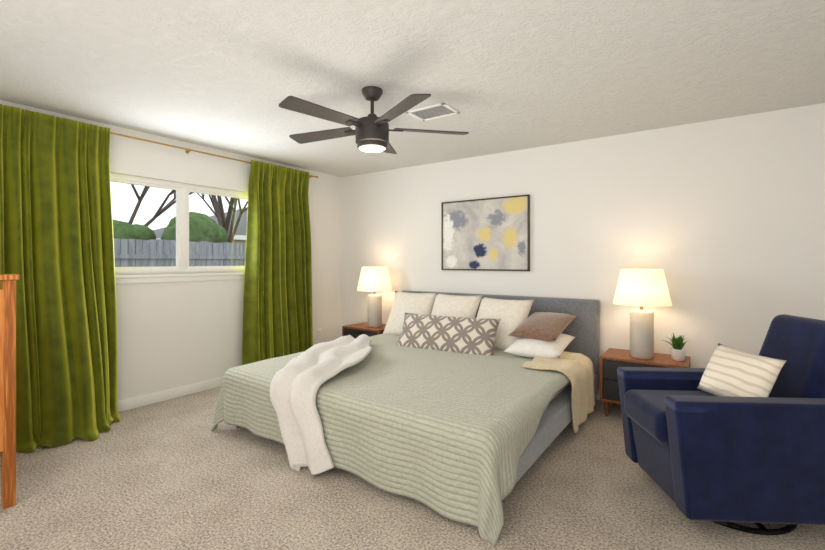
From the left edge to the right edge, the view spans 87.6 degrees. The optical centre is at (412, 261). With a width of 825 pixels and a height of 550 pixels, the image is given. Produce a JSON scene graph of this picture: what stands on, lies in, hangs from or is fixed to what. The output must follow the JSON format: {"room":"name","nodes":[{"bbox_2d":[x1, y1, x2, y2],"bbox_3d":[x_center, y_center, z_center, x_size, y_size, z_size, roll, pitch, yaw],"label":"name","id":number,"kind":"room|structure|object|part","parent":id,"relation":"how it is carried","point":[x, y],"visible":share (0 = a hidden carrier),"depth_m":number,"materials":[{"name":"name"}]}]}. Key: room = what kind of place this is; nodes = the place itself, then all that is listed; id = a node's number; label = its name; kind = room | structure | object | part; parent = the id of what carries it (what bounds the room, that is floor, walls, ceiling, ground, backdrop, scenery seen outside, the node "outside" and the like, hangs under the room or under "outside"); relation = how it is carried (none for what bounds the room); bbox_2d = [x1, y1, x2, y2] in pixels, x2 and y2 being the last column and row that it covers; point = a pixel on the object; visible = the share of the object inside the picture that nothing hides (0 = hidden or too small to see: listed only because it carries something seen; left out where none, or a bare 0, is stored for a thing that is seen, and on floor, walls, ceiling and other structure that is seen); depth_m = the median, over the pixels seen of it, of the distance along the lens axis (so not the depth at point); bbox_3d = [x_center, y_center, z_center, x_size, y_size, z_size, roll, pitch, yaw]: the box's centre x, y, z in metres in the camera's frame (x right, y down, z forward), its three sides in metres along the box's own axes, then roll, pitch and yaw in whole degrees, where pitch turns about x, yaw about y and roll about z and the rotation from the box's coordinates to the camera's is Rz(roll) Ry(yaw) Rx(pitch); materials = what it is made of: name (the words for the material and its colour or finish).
{"room":"bedroom","nodes":[
{"label":"bedroom","id":0,"kind":"room"},
{"bbox_2d":[0,100,340,400],"bbox_3d":[-2.437,0.067,3.893,0.120,2.440,4.950,0,0,35],"label":"wall","id":1,"kind":"structure","parent":0,"point":[170,335],"depth_m":4.19,"materials":[{"name":"white paint"}]},
{"bbox_2d":[118,376,223,411],"bbox_3d":[-2.381,1.240,3.855,0.016,0.095,4.890,0,0,35],"label":"baseboard","id":2,"kind":"structure","parent":1,"relation":"attached to","point":[144,400],"depth_m":3.99,"materials":[{"name":"white"}]},
{"bbox_2d":[110,173,247,283],"bbox_3d":[-2.212,-0.283,4.170,0.123,0.950,1.860,0,0,35],"label":"window","id":3,"kind":"structure","parent":1,"relation":"in","point":[180,270],"depth_m":4.15,"materials":[{"name":"white"}]},
{"bbox_2d":[110,132,317,177],"bbox_3d":[-2.190,-1.063,4.056,0.097,0.036,3.388,0,0,35],"label":"curtain rod","id":4,"kind":"object","parent":1,"relation":"attached to","point":[187,150],"visible":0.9,"depth_m":4.04,"materials":[{"name":"brown wood"}]},
{"bbox_2d":[0,104,120,452],"bbox_3d":[-2.519,0.096,3.156,0.472,2.374,0.768,0,0,35],"label":"curtain","id":5,"kind":"object","parent":4,"relation":"hanging from","point":[56,240],"visible":0.92,"depth_m":3.16,"materials":[{"name":"green fabric"}]},
{"bbox_2d":[242,160,312,364],"bbox_3d":[-1.445,0.096,4.850,0.304,2.374,0.902,0,0,35],"label":"curtain","id":6,"kind":"object","parent":4,"relation":"hanging from","point":[277,313],"visible":0.92,"depth_m":4.84,"materials":[{"name":"green fabric"}]},
{"bbox_2d":[317,329,321,337],"bbox_3d":[-1.202,0.929,5.556,0.008,0.115,0.070,0,0,35],"label":"electrical outlet plate","id":7,"kind":"object","parent":1,"relation":"attached to","point":[319,333],"visible":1,"depth_m":5.55,"materials":[{"name":"white plastic"}]},
{"bbox_2d":[0,386,824,549],"bbox_3d":[-0.171,1.337,2.317,5.640,0.100,5.190,0,0,35],"label":"floor","id":8,"kind":"structure","parent":0,"point":[177,473],"depth_m":2.29,"materials":[{"name":"carpet"}]},
{"bbox_2d":[0,274,18,508],"bbox_3d":[-2.760,0.677,2.273,1.120,1.220,0.780,0,0,35],"label":"dresser","id":9,"kind":"object","parent":8,"relation":"on","point":[8,383],"visible":1,"depth_m":2.25,"materials":[{"name":"brown wood"}]},
{"bbox_2d":[342,322,385,338],"bbox_3d":[-0.503,1.037,5.254,0.580,0.500,0.428,0,0,35],"label":"nightstand","id":10,"kind":"object","parent":8,"relation":"on","point":[355,331],"visible":0.15,"depth_m":5.13,"materials":[{"name":"brown wood"}]},
{"bbox_2d":[357,267,391,326],"bbox_3d":[-0.460,0.426,5.229,0.430,0.721,0.430,0,0,35],"label":"lamp","id":11,"kind":"object","parent":10,"relation":"on","point":[374,279],"visible":1,"depth_m":5.12,"materials":[{"name":"grey ceramic"}]},
{"bbox_3d":[-0.460,0.208,5.229,0.430,0.285,0.430,0,0,35],"label":"lamp shade","id":12,"kind":"part","parent":11,"relation":"part of","materials":[{"name":"beige fabric"}]},
{"bbox_2d":[211,290,599,545],"bbox_3d":[0.107,0.815,3.586,2.353,0.944,2.537,0,0,35],"label":"bed","id":13,"kind":"object","parent":8,"relation":"on","point":[465,408],"visible":1,"depth_m":2.80,"materials":[{"name":"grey fabric"}]},
{"bbox_2d":[503,331,575,358],"bbox_3d":[1.134,0.727,3.790,0.460,0.170,0.680,0,5,31],"label":"pillow","id":14,"kind":"object","parent":13,"relation":"on","point":[522,346],"depth_m":3.60,"materials":[{"name":"white fabric"}]},
{"bbox_2d":[522,350,595,432],"bbox_3d":[1.197,0.995,3.444,0.401,0.441,0.702,0,0,35],"label":"throw","id":15,"kind":"object","parent":13,"relation":"on","point":[578,395],"depth_m":3.27,"materials":[{"name":"beige fabric"}]},
{"bbox_2d":[600,348,690,415],"bbox_3d":[1.926,1.037,3.563,0.620,0.500,0.428,0,0,35],"label":"nightstand","id":16,"kind":"object","parent":8,"relation":"on","point":[612,360],"visible":0.42,"depth_m":3.52,"materials":[{"name":"brown wood"}]},
{"bbox_2d":[613,269,671,358],"bbox_3d":[1.889,0.426,3.545,0.430,0.721,0.430,0,0,35],"label":"lamp","id":17,"kind":"object","parent":16,"relation":"on","point":[641,288],"visible":1,"depth_m":3.46,"materials":[{"name":"grey ceramic"}]},
{"bbox_3d":[1.889,0.208,3.545,0.430,0.285,0.430,0,0,35],"label":"lamp shade","id":18,"kind":"part","parent":17,"relation":"part of","materials":[{"name":"beige fabric"}]},
{"bbox_2d":[662,334,686,360],"bbox_3d":[2.095,0.676,3.440,0.198,0.221,0.244,0,0,35],"label":"plant pot","id":19,"kind":"object","parent":16,"relation":"on","point":[678,351],"visible":1,"depth_m":3.40,"materials":[{"name":"white ceramic"}]},
{"bbox_2d":[617,314,824,534],"bbox_3d":[1.729,0.790,2.270,1.040,0.991,0.680,0,0,4],"label":"armchair","id":20,"kind":"object","parent":8,"relation":"on","point":[726,436],"visible":1,"depth_m":1.96,"materials":[{"name":"blue leather"}]},
{"bbox_2d":[696,343,786,416],"bbox_3d":[1.692,0.597,2.242,0.130,0.290,0.440,26,-1,-1],"label":"pillow","id":21,"kind":"object","parent":20,"relation":"on","point":[731,372],"depth_m":2.17,"materials":[{"name":"beige fabric"}]},
{"bbox_2d":[0,0,824,176],"bbox_3d":[-0.171,-1.203,2.317,5.640,0.100,5.190,0,0,35],"label":"ceiling","id":22,"kind":"structure","parent":0,"point":[501,76],"depth_m":2.56,"materials":[{"name":"white paint"}]},
{"bbox_2d":[279,86,468,153],"bbox_3d":[-0.304,-0.948,2.882,1.282,0.409,1.275,0,0,35],"label":"fan","id":23,"kind":"object","parent":22,"relation":"hanging from","point":[370,132],"visible":1,"depth_m":2.79,"materials":[{"name":"grey metal"}]},
{"bbox_2d":[406,103,459,120],"bbox_3d":[0.156,-1.147,3.313,0.340,0.010,0.250,0,0,35],"label":"ceiling vent","id":24,"kind":"object","parent":22,"relation":"in","point":[435,111],"visible":0.98,"depth_m":3.30,"materials":[{"name":"white metal"}]},
{"bbox_2d":[341,103,824,389],"bbox_3d":[1.276,0.067,4.398,5.640,2.440,0.120,0,0,35],"label":"wall","id":25,"kind":"structure","parent":0,"point":[720,223],"depth_m":3.76,"materials":[{"name":"white paint"}]},
{"bbox_2d":[441,195,529,270],"bbox_3d":[0.764,-0.290,4.659,1.030,0.775,0.034,0,0,35],"label":"painting","id":26,"kind":"object","parent":25,"relation":"attached to","point":[489,234],"visible":0.88,"depth_m":4.62,"materials":[{"name":"fabric"}]},
{"bbox_2d":[595,390,599,399],"bbox_3d":[1.238,1.240,4.342,5.400,0.095,0.016,0,0,35],"label":"baseboard","id":27,"kind":"structure","parent":25,"relation":"attached to","point":[597,395],"depth_m":4.00,"materials":[{"name":"white"}]},
{"label":"outside","id":28,"kind":"structure","parent":0,"visible":0},
{"bbox_3d":[-18.587,1.687,15.709,39.870,0.100,55.000,0,0,35],"label":"ground","id":29,"kind":"structure","parent":28,"visible":0},
{"bbox_2d":[128,184,192,225],"bbox_3d":[-8.352,-1.673,12.478,6.436,6.620,4.856,0,0,35],"label":"tree","id":30,"kind":"object","parent":29,"relation":"on","point":[161,209],"depth_m":12.40,"materials":[{"name":"brown plant"}]},
{"bbox_2d":[113,212,227,242],"bbox_3d":[-6.782,0.134,11.896,2.683,3.005,3.597,0,0,35],"label":"bush","id":31,"kind":"object","parent":29,"relation":"on","point":[208,228],"depth_m":11.33,"materials":[{"name":"green plant"}]},
{"bbox_2d":[114,238,245,266],"bbox_3d":[-6.331,0.562,9.009,0.076,2.150,36.000,0,0,35],"label":"fence","id":32,"kind":"object","parent":29,"relation":"on","point":[217,252],"depth_m":9.98,"materials":[{"name":"grey wood"}]},
{"bbox_2d":[153,208,247,242],"bbox_3d":[-9.534,-0.888,28.579,13.030,5.050,14.530,0,0,35],"label":"house","id":33,"kind":"structure","parent":29,"relation":"on","point":[241,229],"depth_m":22.37,"materials":[{"name":"beige"}]},
{"bbox_2d":[198,193,247,242],"bbox_3d":[-6.176,-1.361,14.094,5.290,5.996,4.640,0,0,35],"label":"tree","id":34,"kind":"object","parent":29,"relation":"on","point":[231,235],"depth_m":14.23,"materials":[{"name":"brown plant"}]},
{"bbox_2d":[213,195,233,241],"bbox_3d":[-8.463,-2.905,17.618,8.459,9.085,6.820,0,0,35],"label":"tree","id":35,"kind":"object","parent":29,"relation":"on","point":[220,210],"depth_m":17.57,"materials":[{"name":"brown plant"}]}
]}

